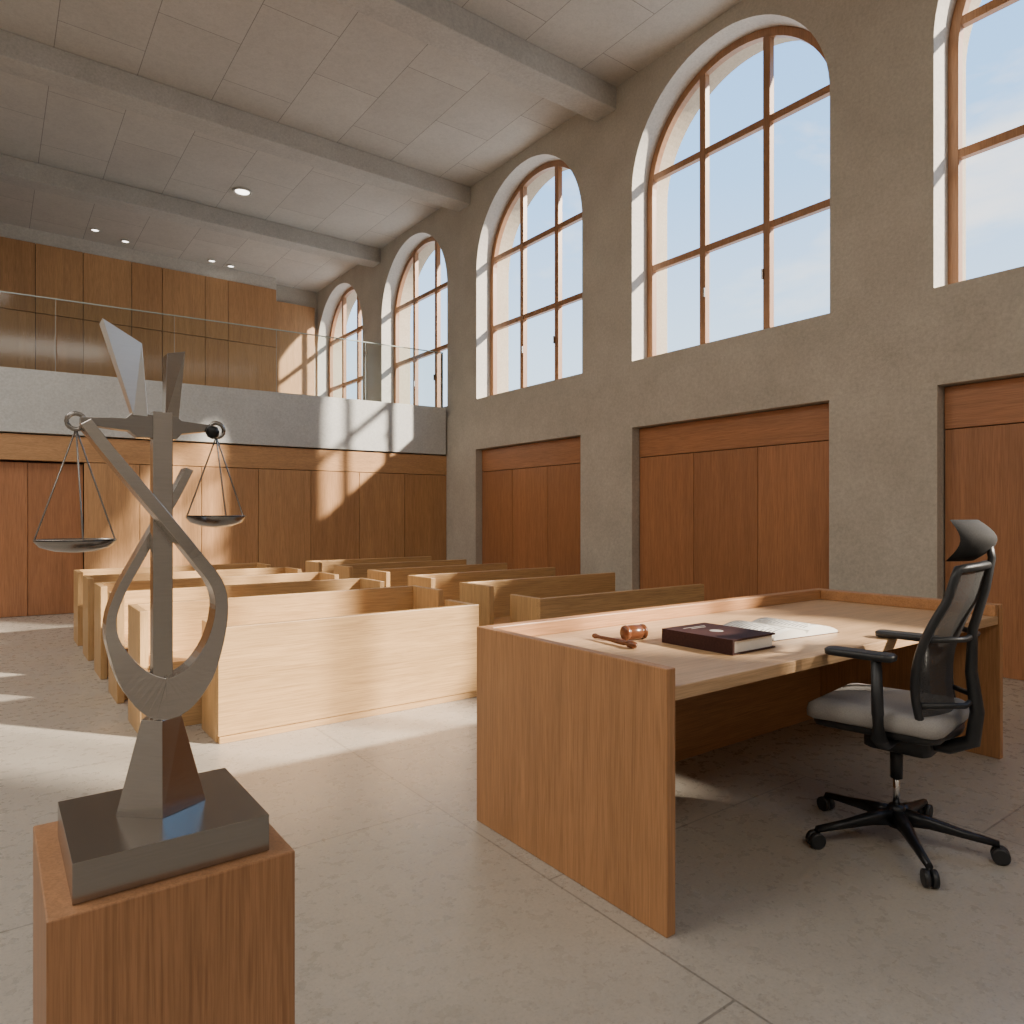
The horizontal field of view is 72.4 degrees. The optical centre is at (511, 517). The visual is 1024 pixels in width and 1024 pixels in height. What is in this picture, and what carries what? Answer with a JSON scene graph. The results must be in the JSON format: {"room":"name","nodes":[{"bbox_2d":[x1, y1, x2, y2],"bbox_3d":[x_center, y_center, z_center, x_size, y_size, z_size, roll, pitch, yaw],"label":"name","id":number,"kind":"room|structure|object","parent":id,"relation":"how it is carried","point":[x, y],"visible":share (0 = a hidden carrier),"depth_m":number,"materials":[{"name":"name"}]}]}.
{"room":"courtroom","nodes":[
{"label":"courtroom","id":0,"kind":"room"},
{"bbox_2d":[0,222,316,395],"bbox_3d":[-10.104,-2.300,14.994,13.720,7.400,0.920,0,0,-37],"label":"wall","id":1,"kind":"structure","parent":0,"point":[35,262],"depth_m":15.82,"materials":[{"name":"wood"}]},
{"bbox_2d":[0,433,446,572],"bbox_3d":[-6.675,0.115,10.053,12.650,2.570,0.300,0,0,-32],"label":"wall","id":2,"kind":"structure","parent":0,"point":[299,506],"depth_m":11.62,"materials":[{"name":"brown wood"}]},
{"bbox_2d":[0,462,82,617],"bbox_3d":[-6.851,0.312,9.901,1.330,2.165,0.050,0,0,-32],"label":"door","id":3,"kind":"structure","parent":2,"relation":"in","point":[34,580],"depth_m":9.94,"materials":[{"name":"brown wood"}]},
{"bbox_2d":[0,366,445,455],"bbox_3d":[-6.679,-1.626,10.027,12.615,0.888,0.340,0,0,-32],"label":"parapet","id":4,"kind":"object","parent":2,"relation":"on","point":[32,402],"visible":0.97,"depth_m":11.30,"materials":[{"name":"paint"}]},
{"bbox_2d":[0,291,442,406],"bbox_3d":[-6.669,-2.608,10.026,12.630,1.073,0.053,0,0,-32],"label":"glass railing","id":5,"kind":"object","parent":4,"relation":"on","point":[55,299],"visible":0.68,"depth_m":11.71,"materials":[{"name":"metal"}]},
{"bbox_2d":[0,0,741,292],"bbox_3d":[-2.473,-6.100,4.505,14.020,0.200,26.860,0,0,-37],"label":"ceiling","id":6,"kind":"structure","parent":0,"point":[327,69],"depth_m":10.13,"materials":[{"name":"paint"}]},
{"bbox_2d":[90,228,99,231],"bbox_3d":[-8.697,-5.985,14.596,0.180,0.030,0.180,0,0,-37],"label":"recessed light","id":7,"kind":"object","parent":6,"relation":"in","point":[92,229],"depth_m":14.58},
{"bbox_2d":[121,239,129,243],"bbox_3d":[-8.395,-5.985,15.195,0.180,0.030,0.180,0,0,-37],"label":"recessed light","id":8,"kind":"object","parent":6,"relation":"in","point":[122,240],"depth_m":15.18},
{"bbox_2d":[0,154,380,267],"bbox_3d":[-8.265,-5.840,11.924,12.998,0.319,0.400,0,0,-37],"label":"ceiling beam","id":9,"kind":"structure","parent":6,"relation":"attached to","point":[14,171],"depth_m":13.18,"materials":[{"name":"grey concrete"}]},
{"bbox_2d":[0,29,469,211],"bbox_3d":[-6.084,-5.840,8.997,12.998,0.319,0.400,0,0,-37],"label":"ceiling beam","id":10,"kind":"structure","parent":6,"relation":"attached to","point":[20,56],"depth_m":10.14,"materials":[{"name":"grey concrete"}]},
{"bbox_2d":[232,187,251,196],"bbox_3d":[-4.966,-5.985,12.887,0.340,0.030,0.340,0,0,-37],"label":"recessed light","id":11,"kind":"object","parent":6,"relation":"in","point":[240,191],"depth_m":12.86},
{"bbox_2d":[333,0,615,121],"bbox_3d":[-3.873,-5.840,6.031,12.998,0.319,0.400,0,0,-37],"label":"ceiling beam","id":12,"kind":"structure","parent":6,"relation":"attached to","point":[444,25],"depth_m":8.63,"materials":[{"name":"grey concrete"}]},
{"bbox_2d":[0,613,1023,1023],"bbox_3d":[-2.473,1.475,4.505,14.020,0.150,26.860,0,0,-37],"label":"floor","id":13,"kind":"structure","parent":0,"point":[410,908],"depth_m":2.66,"materials":[{"name":"stone"}]},
{"bbox_2d":[33,821,294,1023],"bbox_3d":[-0.718,1.026,1.423,0.406,0.748,0.440,0,0,-37],"label":"pedestal","id":14,"kind":"object","parent":13,"relation":"on","point":[215,944],"visible":0.73,"depth_m":1.25,"materials":[{"name":"brown wood"}]},
{"bbox_2d":[32,318,268,904],"bbox_3d":[-0.720,0.138,1.384,0.376,1.026,0.320,0,0,-37],"label":"scale","id":15,"kind":"object","parent":14,"relation":"on","point":[168,819],"visible":1,"depth_m":1.37,"materials":[{"name":"metal"}]},
{"bbox_2d":[74,563,270,645],"bbox_3d":[-4.019,1.000,8.404,2.080,0.800,0.480,0,0,-37],"label":"bench","id":16,"kind":"object","parent":13,"relation":"on","point":[78,574],"visible":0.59,"depth_m":8.01,"materials":[{"name":"brown wood"}]},
{"bbox_2d":[83,567,301,660],"bbox_3d":[-3.417,1.000,7.630,2.120,0.800,0.480,0,0,-37],"label":"bench","id":17,"kind":"object","parent":13,"relation":"on","point":[88,580],"visible":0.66,"depth_m":7.24,"materials":[{"name":"brown wood"}]},
{"bbox_2d":[94,572,338,679],"bbox_3d":[-2.816,1.000,6.856,2.160,0.800,0.480,0,0,-37],"label":"bench","id":18,"kind":"object","parent":13,"relation":"on","point":[101,590],"visible":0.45,"depth_m":6.61,"materials":[{"name":"brown wood"}]},
{"bbox_2d":[108,578,383,703],"bbox_3d":[-2.220,1.000,6.091,2.200,0.800,0.480,0,0,-37],"label":"bench","id":19,"kind":"object","parent":13,"relation":"on","point":[242,590],"visible":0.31,"depth_m":6.16,"materials":[{"name":"brown wood"}]},
{"bbox_2d":[128,585,442,733],"bbox_3d":[-1.606,1.000,5.301,2.240,0.800,0.480,0,0,-37],"label":"bench","id":20,"kind":"object","parent":13,"relation":"on","point":[188,615],"visible":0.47,"depth_m":5.30,"materials":[{"name":"brown wood"}]},
{"bbox_2d":[202,599,478,743],"bbox_3d":[-1.155,1.040,5.038,1.930,0.720,0.420,0,0,-37],"label":"bench","id":21,"kind":"object","parent":13,"relation":"on","point":[269,678],"visible":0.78,"depth_m":4.75,"materials":[{"name":"brown wood"}]},
{"bbox_2d":[305,556,431,573],"bbox_3d":[-1.902,1.000,9.982,1.960,0.800,0.480,0,0,-37],"label":"bench","id":22,"kind":"object","parent":13,"relation":"on","point":[327,566],"visible":0.15,"depth_m":9.90,"materials":[{"name":"brown wood"}]},
{"bbox_2d":[334,559,465,578],"bbox_3d":[-1.317,1.000,9.196,1.960,0.800,0.480,0,0,-37],"label":"bench","id":23,"kind":"object","parent":13,"relation":"on","point":[345,571],"visible":0.14,"depth_m":9.11,"materials":[{"name":"brown wood"}]},
{"bbox_2d":[367,563,506,586],"bbox_3d":[-0.731,1.000,8.410,1.960,0.800,0.480,0,0,-37],"label":"bench","id":24,"kind":"object","parent":13,"relation":"on","point":[392,577],"visible":0.16,"depth_m":8.33,"materials":[{"name":"brown wood"}]},
{"bbox_2d":[408,567,554,606],"bbox_3d":[-0.151,1.000,7.633,1.960,0.800,0.480,0,0,-37],"label":"bench","id":25,"kind":"object","parent":13,"relation":"on","point":[449,583],"visible":0.19,"depth_m":7.56,"materials":[{"name":"brown wood"}]},
{"bbox_2d":[460,572,614,625],"bbox_3d":[0.446,1.000,6.831,1.960,0.800,0.480,0,0,-37],"label":"bench","id":26,"kind":"object","parent":13,"relation":"on","point":[492,597],"visible":0.22,"depth_m":6.78,"materials":[{"name":"brown wood"}]},
{"bbox_2d":[510,584,703,622],"bbox_3d":[0.966,1.040,6.619,2.140,0.720,0.420,0,0,-37],"label":"bench","id":27,"kind":"object","parent":13,"relation":"on","point":[522,608],"visible":0.17,"depth_m":6.21,"materials":[{"name":"brown wood"}]},
{"bbox_2d":[477,588,1002,937],"bbox_3d":[1.345,0.953,3.650,2.920,0.895,1.135,0,0,-37],"label":"desk","id":28,"kind":"object","parent":13,"relation":"on","point":[581,737],"visible":0.91,"depth_m":2.92,"materials":[{"name":"brown wood"}]},
{"bbox_2d":[592,624,647,647],"bbox_3d":[0.535,0.535,3.205,0.243,0.072,0.299,0,0,-37],"label":"gavel","id":29,"kind":"object","parent":28,"relation":"on","point":[628,633],"visible":1,"depth_m":3.22,"materials":[{"name":"brown wood"}]},
{"bbox_2d":[662,622,774,655],"bbox_3d":[0.919,0.539,3.130,0.305,0.065,0.380,0,0,-37],"label":"book","id":30,"kind":"object","parent":28,"relation":"on","point":[723,639],"visible":1,"depth_m":3.04,"materials":[{"name":"red leather"}]},
{"bbox_2d":[724,617,838,640],"bbox_3d":[1.324,0.550,3.494,0.484,0.043,0.352,0,0,-31],"label":"open book","id":31,"kind":"object","parent":28,"relation":"on","point":[783,629],"visible":0.91,"depth_m":3.41,"materials":[{"name":"paper"}]},
{"bbox_2d":[805,520,1010,888],"bbox_3d":[1.675,0.705,3.026,0.753,1.390,0.779,0,0,-45],"label":"office chair","id":32,"kind":"object","parent":13,"relation":"on","point":[923,721],"visible":1,"depth_m":2.79,"materials":[{"name":"black metal"}]},
{"bbox_2d":[317,0,1023,598],"bbox_3d":[2.737,-2.300,8.601,0.770,7.400,26.600,0,0,-37],"label":"wall","id":33,"kind":"structure","parent":0,"point":[895,333],"depth_m":7.90,"materials":[{"name":"paint"}]},
{"bbox_2d":[329,287,362,399],"bbox_3d":[-4.079,-3.970,17.738,0.120,3.700,2.800,0,0,-37],"label":"window","id":34,"kind":"structure","parent":33,"relation":"in","point":[342,303],"depth_m":18.07,"materials":[{"name":"wood"}]},
{"bbox_2d":[394,237,446,406],"bbox_3d":[-1.808,-3.970,14.691,0.120,3.700,2.800,0,0,-37],"label":"window","id":35,"kind":"structure","parent":33,"relation":"in","point":[413,259],"depth_m":15.02,"materials":[{"name":"wood"}]},
{"bbox_2d":[482,437,580,575],"bbox_3d":[0.350,0.096,11.517,0.168,2.607,2.766,0,0,-37],"label":"wall panel","id":36,"kind":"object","parent":33,"relation":"in","point":[531,493],"depth_m":11.36,"materials":[{"name":"brown wood"}]},
{"bbox_2d":[490,160,581,395],"bbox_3d":[0.463,-3.970,11.645,0.120,3.700,2.800,0,0,-37],"label":"window","id":37,"kind":"structure","parent":33,"relation":"in","point":[520,192],"depth_m":11.98,"materials":[{"name":"wood"}]},
{"bbox_2d":[639,403,828,600],"bbox_3d":[2.621,0.096,8.471,0.168,2.607,2.766,0,0,-37],"label":"wall panel","id":38,"kind":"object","parent":33,"relation":"in","point":[733,506],"depth_m":8.26,"materials":[{"name":"brown wood"}]},
{"bbox_2d":[647,26,829,357],"bbox_3d":[2.733,-3.970,8.598,0.120,3.700,2.800,0,0,-37],"label":"window","id":39,"kind":"structure","parent":33,"relation":"in","point":[767,35],"depth_m":8.72,"materials":[{"name":"wood"}]},
{"bbox_2d":[945,377,1023,680],"bbox_3d":[4.892,0.096,5.424,0.168,2.607,2.766,0,0,-37],"label":"wall panel","id":40,"kind":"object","parent":33,"relation":"in","point":[984,421],"depth_m":6.15,"materials":[{"name":"brown wood"}]},
{"bbox_2d":[948,0,1023,283],"bbox_3d":[5.005,-3.970,5.551,0.120,3.700,2.800,0,0,-37],"label":"window","id":41,"kind":"structure","parent":33,"relation":"in","point":[961,18],"depth_m":6.59,"materials":[{"name":"wood"}]}
]}

